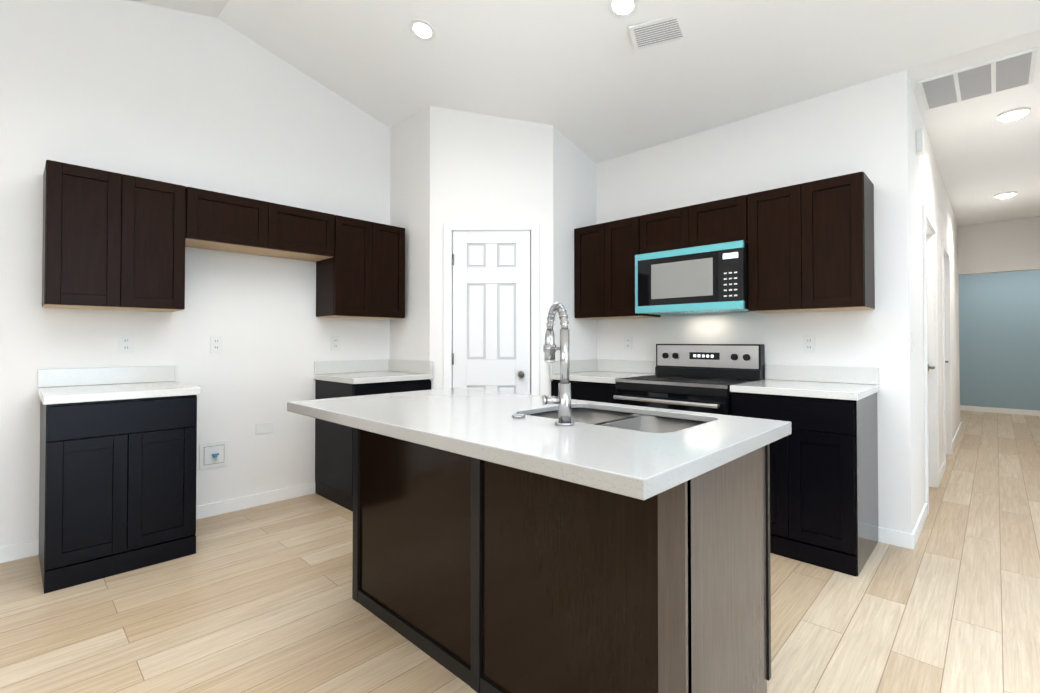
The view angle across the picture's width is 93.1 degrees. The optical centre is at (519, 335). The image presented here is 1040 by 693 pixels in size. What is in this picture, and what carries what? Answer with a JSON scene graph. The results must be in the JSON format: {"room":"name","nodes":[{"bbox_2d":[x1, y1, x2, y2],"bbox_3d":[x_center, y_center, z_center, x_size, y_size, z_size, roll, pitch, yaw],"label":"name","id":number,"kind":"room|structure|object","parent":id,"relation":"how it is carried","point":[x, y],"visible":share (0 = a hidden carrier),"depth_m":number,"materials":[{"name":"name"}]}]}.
{"room":"kitchen","nodes":[
{"label":"kitchen","id":0,"kind":"room"},
{"bbox_2d":[430,106,552,395],"bbox_3d":[-0.223,-0.556,3.933,0.971,3.550,0.115,0,-1,1],"label":"wall","id":1,"kind":"structure","parent":0,"point":[486,168],"depth_m":3.88,"materials":[{"name":"white paint"}]},
{"bbox_2d":[452,231,529,394],"bbox_3d":[-0.226,0.191,3.854,0.613,2.030,0.099,0,-1,1],"label":"pantry door","id":2,"kind":"structure","parent":1,"relation":"in","point":[491,310],"depth_m":3.88,"materials":[{"name":"white wood"}]},
{"bbox_2d":[443,222,538,395],"bbox_3d":[-0.224,0.167,3.916,0.751,2.103,0.131,0,-1,1],"label":"door frame","id":3,"kind":"structure","parent":1,"relation":"attached to","point":[531,227],"depth_m":3.86,"materials":[{"name":"white wood"}]},
{"bbox_2d":[0,410,1039,692],"bbox_3d":[2.673,1.255,2.814,7.900,0.100,15.100,-1,-1,44],"label":"floor","id":4,"kind":"structure","parent":0,"point":[254,600],"depth_m":2.12,"materials":[{"name":"brown wood"}]},
{"bbox_2d":[39,395,196,593],"bbox_3d":[-2.210,0.766,2.713,0.618,0.875,0.603,-1,-1,44],"label":"base cabinet","id":5,"kind":"object","parent":4,"relation":"on","point":[117,488],"visible":0.96,"depth_m":2.47,"materials":[{"name":"black wood"}]},
{"bbox_2d":[38,365,200,404],"bbox_3d":[-2.205,0.258,2.713,0.633,0.139,0.625,-1,-1,44],"label":"countertop","id":6,"kind":"structure","parent":5,"relation":"on","point":[69,385],"depth_m":2.75,"materials":[{"name":"white stone"}]},
{"bbox_2d":[315,379,430,511],"bbox_3d":[-1.136,0.780,3.825,0.618,0.875,0.646,-1,-1,44],"label":"base cabinet","id":7,"kind":"object","parent":4,"relation":"on","point":[334,462],"visible":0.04,"depth_m":3.58,"materials":[{"name":"black wood"}]},
{"bbox_2d":[314,359,432,383],"bbox_3d":[-1.135,0.272,3.822,0.633,0.139,0.658,-1,-1,44],"label":"countertop","id":8,"kind":"structure","parent":7,"relation":"on","point":[367,371],"depth_m":3.89,"materials":[{"name":"white stone"}]},
{"bbox_2d":[352,430,770,692],"bbox_3d":[0.037,0.756,1.925,1.590,0.874,0.650,-1,-1,44],"label":"kitchen island","id":9,"kind":"object","parent":4,"relation":"on","point":[561,542],"depth_m":1.47,"materials":[{"name":"brown wood"}]},
{"bbox_2d":[287,387,791,501],"bbox_3d":[-0.060,0.297,1.816,1.680,0.040,0.910,-1,-1,44],"label":"island countertop","id":10,"kind":"structure","parent":9,"relation":"on","point":[509,430],"depth_m":1.36,"materials":[{"name":"white stone"}]},
{"bbox_2d":[539,302,578,425],"bbox_3d":[0.109,0.085,1.562,0.179,0.376,0.156,-1,-1,44],"label":"faucet","id":11,"kind":"object","parent":10,"relation":"on","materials":[{"name":"silver metal"}]},
{"bbox_2d":[539,406,702,433],"bbox_3d":[0.318,0.401,1.696,0.656,0.210,0.461,-1,-1,44],"label":"sink","id":12,"kind":"object","parent":10,"relation":"in","point":[660,423],"depth_m":1.81,"materials":[{"name":"silver metal"}]},
{"bbox_2d":[551,380,615,402],"bbox_3d":[0.669,0.780,3.835,0.599,0.875,0.618,-1,-1,44],"label":"base cabinet","id":13,"kind":"object","parent":4,"relation":"on","point":[594,391],"visible":0.08,"depth_m":3.57,"materials":[{"name":"black wood"}]},
{"bbox_2d":[550,359,655,383],"bbox_3d":[0.663,0.272,3.838,0.599,0.139,0.633,-1,-1,44],"label":"countertop","id":14,"kind":"structure","parent":13,"relation":"on","point":[601,371],"depth_m":3.96,"materials":[{"name":"white stone"}]},
{"bbox_2d":[613,344,764,414],"bbox_3d":[1.126,0.636,3.322,0.760,1.150,0.717,-1,-1,44],"label":"range","id":15,"kind":"object","parent":4,"relation":"on","point":[696,377],"visible":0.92,"depth_m":3.31,"materials":[{"name":"silver metal"}]},
{"bbox_2d":[731,392,878,576],"bbox_3d":[1.662,0.768,2.877,0.612,0.875,0.618,-1,-1,44],"label":"base cabinet","id":16,"kind":"object","parent":4,"relation":"on","point":[824,484],"visible":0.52,"depth_m":2.59,"materials":[{"name":"black wood"}]},
{"bbox_2d":[730,364,878,400],"bbox_3d":[1.660,0.260,2.875,0.622,0.139,0.633,-1,-1,44],"label":"countertop","id":17,"kind":"structure","parent":16,"relation":"on","point":[844,383],"depth_m":2.90,"materials":[{"name":"white stone"}]},
{"bbox_2d":[0,0,1039,546],"bbox_3d":[2.631,-0.571,2.794,7.740,3.550,14.820,-1,-1,44],"label":"wall","id":18,"kind":"structure","parent":0,"point":[168,96],"depth_m":3.29,"materials":[{"name":"white paint"}]},
{"bbox_2d":[42,160,185,311],"bbox_3d":[-2.316,-0.522,2.832,0.323,0.740,0.603,-1,-1,44],"label":"upper cabinet","id":19,"kind":"object","parent":18,"relation":"attached to","point":[113,241],"visible":1,"depth_m":2.69,"materials":[{"name":"brown wood"}]},
{"bbox_2d":[119,334,133,353],"bbox_3d":[-2.383,0.054,2.984,0.007,0.116,0.072,-1,-1,44],"label":"electrical outlet","id":20,"kind":"object","parent":18,"relation":"attached to","point":[126,343],"visible":1,"depth_m":2.98,"materials":[{"name":"white plastic"}]},
{"bbox_2d":[0,482,314,562],"bbox_3d":[-3.125,1.154,2.196,0.015,0.085,5.755,-1,-1,44],"label":"baseboard","id":21,"kind":"structure","parent":18,"relation":"attached to","point":[16,551],"depth_m":3.36,"materials":[{"name":"white wood"}]},
{"bbox_2d":[199,440,227,469],"bbox_3d":[-2.045,0.804,3.302,0.039,0.170,0.170,-1,-1,44],"label":"outlet box","id":22,"kind":"object","parent":18,"relation":"attached to","point":[213,454],"visible":1,"depth_m":3.30,"materials":[{"name":"white plastic"}]},
{"bbox_2d":[210,336,222,352],"bbox_3d":[-2.051,0.061,3.329,0.007,0.116,0.072,-1,-1,44],"label":"electrical outlet","id":23,"kind":"object","parent":18,"relation":"attached to","point":[215,344],"visible":1,"depth_m":3.33,"materials":[{"name":"white plastic"}]},
{"bbox_2d":[185,187,334,261],"bbox_3d":[-1.787,-0.729,3.383,0.323,0.312,0.918,-1,-1,44],"label":"upper cabinet","id":24,"kind":"object","parent":18,"relation":"attached to","point":[218,221],"visible":0.96,"depth_m":3.23,"materials":[{"name":"brown wood"}]},
{"bbox_2d":[256,422,273,433],"bbox_3d":[-1.835,0.669,3.546,0.005,0.075,0.120,-1,-1,44],"label":"electrical outlet","id":25,"kind":"object","parent":18,"relation":"attached to","point":[262,428],"visible":1,"depth_m":3.54,"materials":[{"name":"white plastic"}]},
{"bbox_2d":[331,336,339,350],"bbox_3d":[-1.471,0.064,3.929,0.007,0.116,0.072,-1,-1,44],"label":"electrical outlet","id":26,"kind":"object","parent":18,"relation":"attached to","point":[335,342],"visible":1,"depth_m":3.93,"materials":[{"name":"white plastic"}]},
{"bbox_2d":[316,215,404,319],"bbox_3d":[-1.260,-0.508,3.927,0.323,0.740,0.596,-1,-1,44],"label":"upper cabinet","id":27,"kind":"object","parent":18,"relation":"attached to","point":[360,274],"visible":0.96,"depth_m":3.78,"materials":[{"name":"brown wood"}]},
{"bbox_2d":[574,216,660,319],"bbox_3d":[0.773,-0.508,3.957,0.601,0.740,0.323,-1,-1,44],"label":"upper cabinet","id":28,"kind":"object","parent":18,"relation":"attached to","point":[604,268],"visible":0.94,"depth_m":3.83,"materials":[{"name":"brown wood"}]},
{"bbox_2d":[624,336,631,349],"bbox_3d":[0.890,0.066,4.058,0.072,0.116,0.007,-1,-1,44],"label":"electrical outlet","id":29,"kind":"object","parent":18,"relation":"attached to","point":[627,342],"visible":1,"depth_m":4.06,"materials":[{"name":"white plastic"}]},
{"bbox_2d":[639,195,747,253],"bbox_3d":[1.265,-0.735,3.485,0.764,0.297,0.323,-1,-1,44],"label":"upper cabinet","id":30,"kind":"object","parent":18,"relation":"attached to","point":[716,222],"visible":0.67,"depth_m":3.33,"materials":[{"name":"brown wood"}]},
{"bbox_2d":[635,240,748,314],"bbox_3d":[1.243,-0.372,3.456,0.760,0.425,0.387,-1,-1,44],"label":"microwave","id":31,"kind":"object","parent":30,"relation":"attached to","point":[708,279],"visible":1,"depth_m":3.28,"materials":[{"name":"teal"}]},
{"bbox_2d":[803,335,815,352],"bbox_3d":[1.842,0.056,3.139,0.072,0.116,0.007,-1,-1,44],"label":"electrical outlet","id":32,"kind":"object","parent":18,"relation":"attached to","point":[809,343],"visible":1,"depth_m":3.13,"materials":[{"name":"white plastic"}]},
{"bbox_2d":[748,172,874,313],"bbox_3d":[1.760,-0.520,3.004,0.608,0.740,0.323,-1,-1,44],"label":"upper cabinet","id":33,"kind":"object","parent":18,"relation":"attached to","point":[810,246],"visible":1,"depth_m":2.86,"materials":[{"name":"brown wood"}]},
{"bbox_2d":[878,527,916,549],"bbox_3d":[1.436,1.171,3.511,2.152,0.085,0.015,-1,-1,44],"label":"baseboard","id":34,"kind":"structure","parent":18,"relation":"attached to","point":[888,536],"depth_m":2.82,"materials":[{"name":"white wood"}]},
{"bbox_2d":[911,332,913,351],"bbox_3d":[2.287,0.039,2.868,0.009,0.116,0.072,-1,-1,44],"label":"light switch","id":35,"kind":"object","parent":18,"relation":"attached to","point":[912,341],"visible":1,"depth_m":2.85,"materials":[{"name":"white plastic"}]},
{"bbox_2d":[916,129,923,155],"bbox_3d":[2.539,-1.222,3.128,0.034,0.140,0.090,-1,-1,44],"label":"door chime","id":36,"kind":"object","parent":18,"relation":"attached to","point":[919,142],"visible":0.96,"depth_m":3.10,"materials":[{"name":"white plastic"}]},
{"bbox_2d":[913,503,926,540],"bbox_3d":[2.474,1.165,3.048,0.014,0.085,0.720,-1,-1,44],"label":"baseboard","id":37,"kind":"structure","parent":18,"relation":"attached to","point":[921,520],"depth_m":3.04,"materials":[{"name":"white wood"}]},
{"bbox_2d":[922,204,951,514],"bbox_3d":[3.565,0.174,4.274,0.136,2.098,2.516,-1,-1,44],"label":"door frame","id":38,"kind":"structure","parent":18,"relation":"attached to","point":[930,339],"depth_m":3.96,"materials":[{"name":"white wood"}]},
{"bbox_2d":[939,461,944,481],"bbox_3d":[3.607,1.180,4.220,0.012,0.085,0.660,-1,-1,44],"label":"baseboard","id":39,"kind":"structure","parent":18,"relation":"attached to","point":[941,472],"depth_m":4.24,"materials":[{"name":"white wood"}]},
{"bbox_2d":[952,422,961,451],"bbox_3d":[5.232,1.202,5.904,0.012,0.085,2.140,-1,-1,44],"label":"baseboard","id":40,"kind":"structure","parent":18,"relation":"attached to","point":[956,436],"depth_m":5.75,"materials":[{"name":"white wood"}]},
{"bbox_2d":[128,0,1039,225],"bbox_3d":[2.673,-1.643,2.851,7.740,1.244,14.940,-1,-1,44],"label":"ceiling","id":41,"kind":"structure","parent":0,"point":[586,78],"depth_m":3.19,"materials":[{"name":"white paint"}]},
{"bbox_2d":[409,19,435,40],"bbox_3d":[-0.621,-1.944,3.143,0.170,0.006,0.170,-1,-15,44],"label":"recessed light","id":42,"kind":"object","parent":41,"relation":"in","point":[422,29],"visible":1,"depth_m":3.14,"materials":[{"name":"white plastic"}]},
{"bbox_2d":[607,0,638,17],"bbox_3d":[0.567,-1.819,2.717,0.170,0.006,0.170,-1,-15,44],"label":"recessed light","id":43,"kind":"object","parent":41,"relation":"in","point":[622,8],"visible":1,"depth_m":2.73,"materials":[{"name":"white plastic"}]},
{"bbox_2d":[629,17,682,49],"bbox_3d":[0.806,-1.750,2.847,0.320,0.010,0.170,0,-15,24],"label":"ceiling vent","id":44,"kind":"object","parent":41,"relation":"in","point":[654,32],"visible":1,"depth_m":2.85,"materials":[{"name":"white metal"}]},
{"bbox_2d":[917,47,1037,110],"bbox_3d":[2.716,-1.507,2.941,0.495,0.013,0.490,-1,-1,44],"label":"ceiling vent","id":45,"kind":"object","parent":41,"relation":"in","point":[1007,72],"visible":0.96,"depth_m":2.90,"materials":[{"name":"white metal"}]},
{"bbox_2d":[994,192,1016,198],"bbox_3d":[5.107,-1.469,5.184,0.170,0.032,0.170,-1,-1,44],"label":"recessed light","id":46,"kind":"object","parent":41,"relation":"in","point":[1005,195],"visible":1,"depth_m":5.15,"materials":[{"name":"white"}]},
{"bbox_2d":[996,107,1030,120],"bbox_3d":[3.350,-1.493,3.349,0.170,0.032,0.170,-1,-1,44],"label":"recessed light","id":47,"kind":"object","parent":41,"relation":"in","point":[1013,114],"visible":1,"depth_m":3.31,"materials":[{"name":"white"}]},
{"bbox_2d":[959,270,1039,410],"bbox_3d":[8.071,-0.504,7.925,4.040,3.550,0.120,-1,-1,44],"label":"wall","id":48,"kind":"structure","parent":0,"point":[999,334],"depth_m":8.05,"materials":[{"name":"blue paint"}]},
{"bbox_2d":[960,405,1039,415],"bbox_3d":[8.025,1.228,7.855,3.800,0.085,0.012,-1,-1,44],"label":"baseboard","id":49,"kind":"structure","parent":48,"relation":"attached to","point":[965,408],"depth_m":8.03,"materials":[{"name":"white wood"}]}
]}

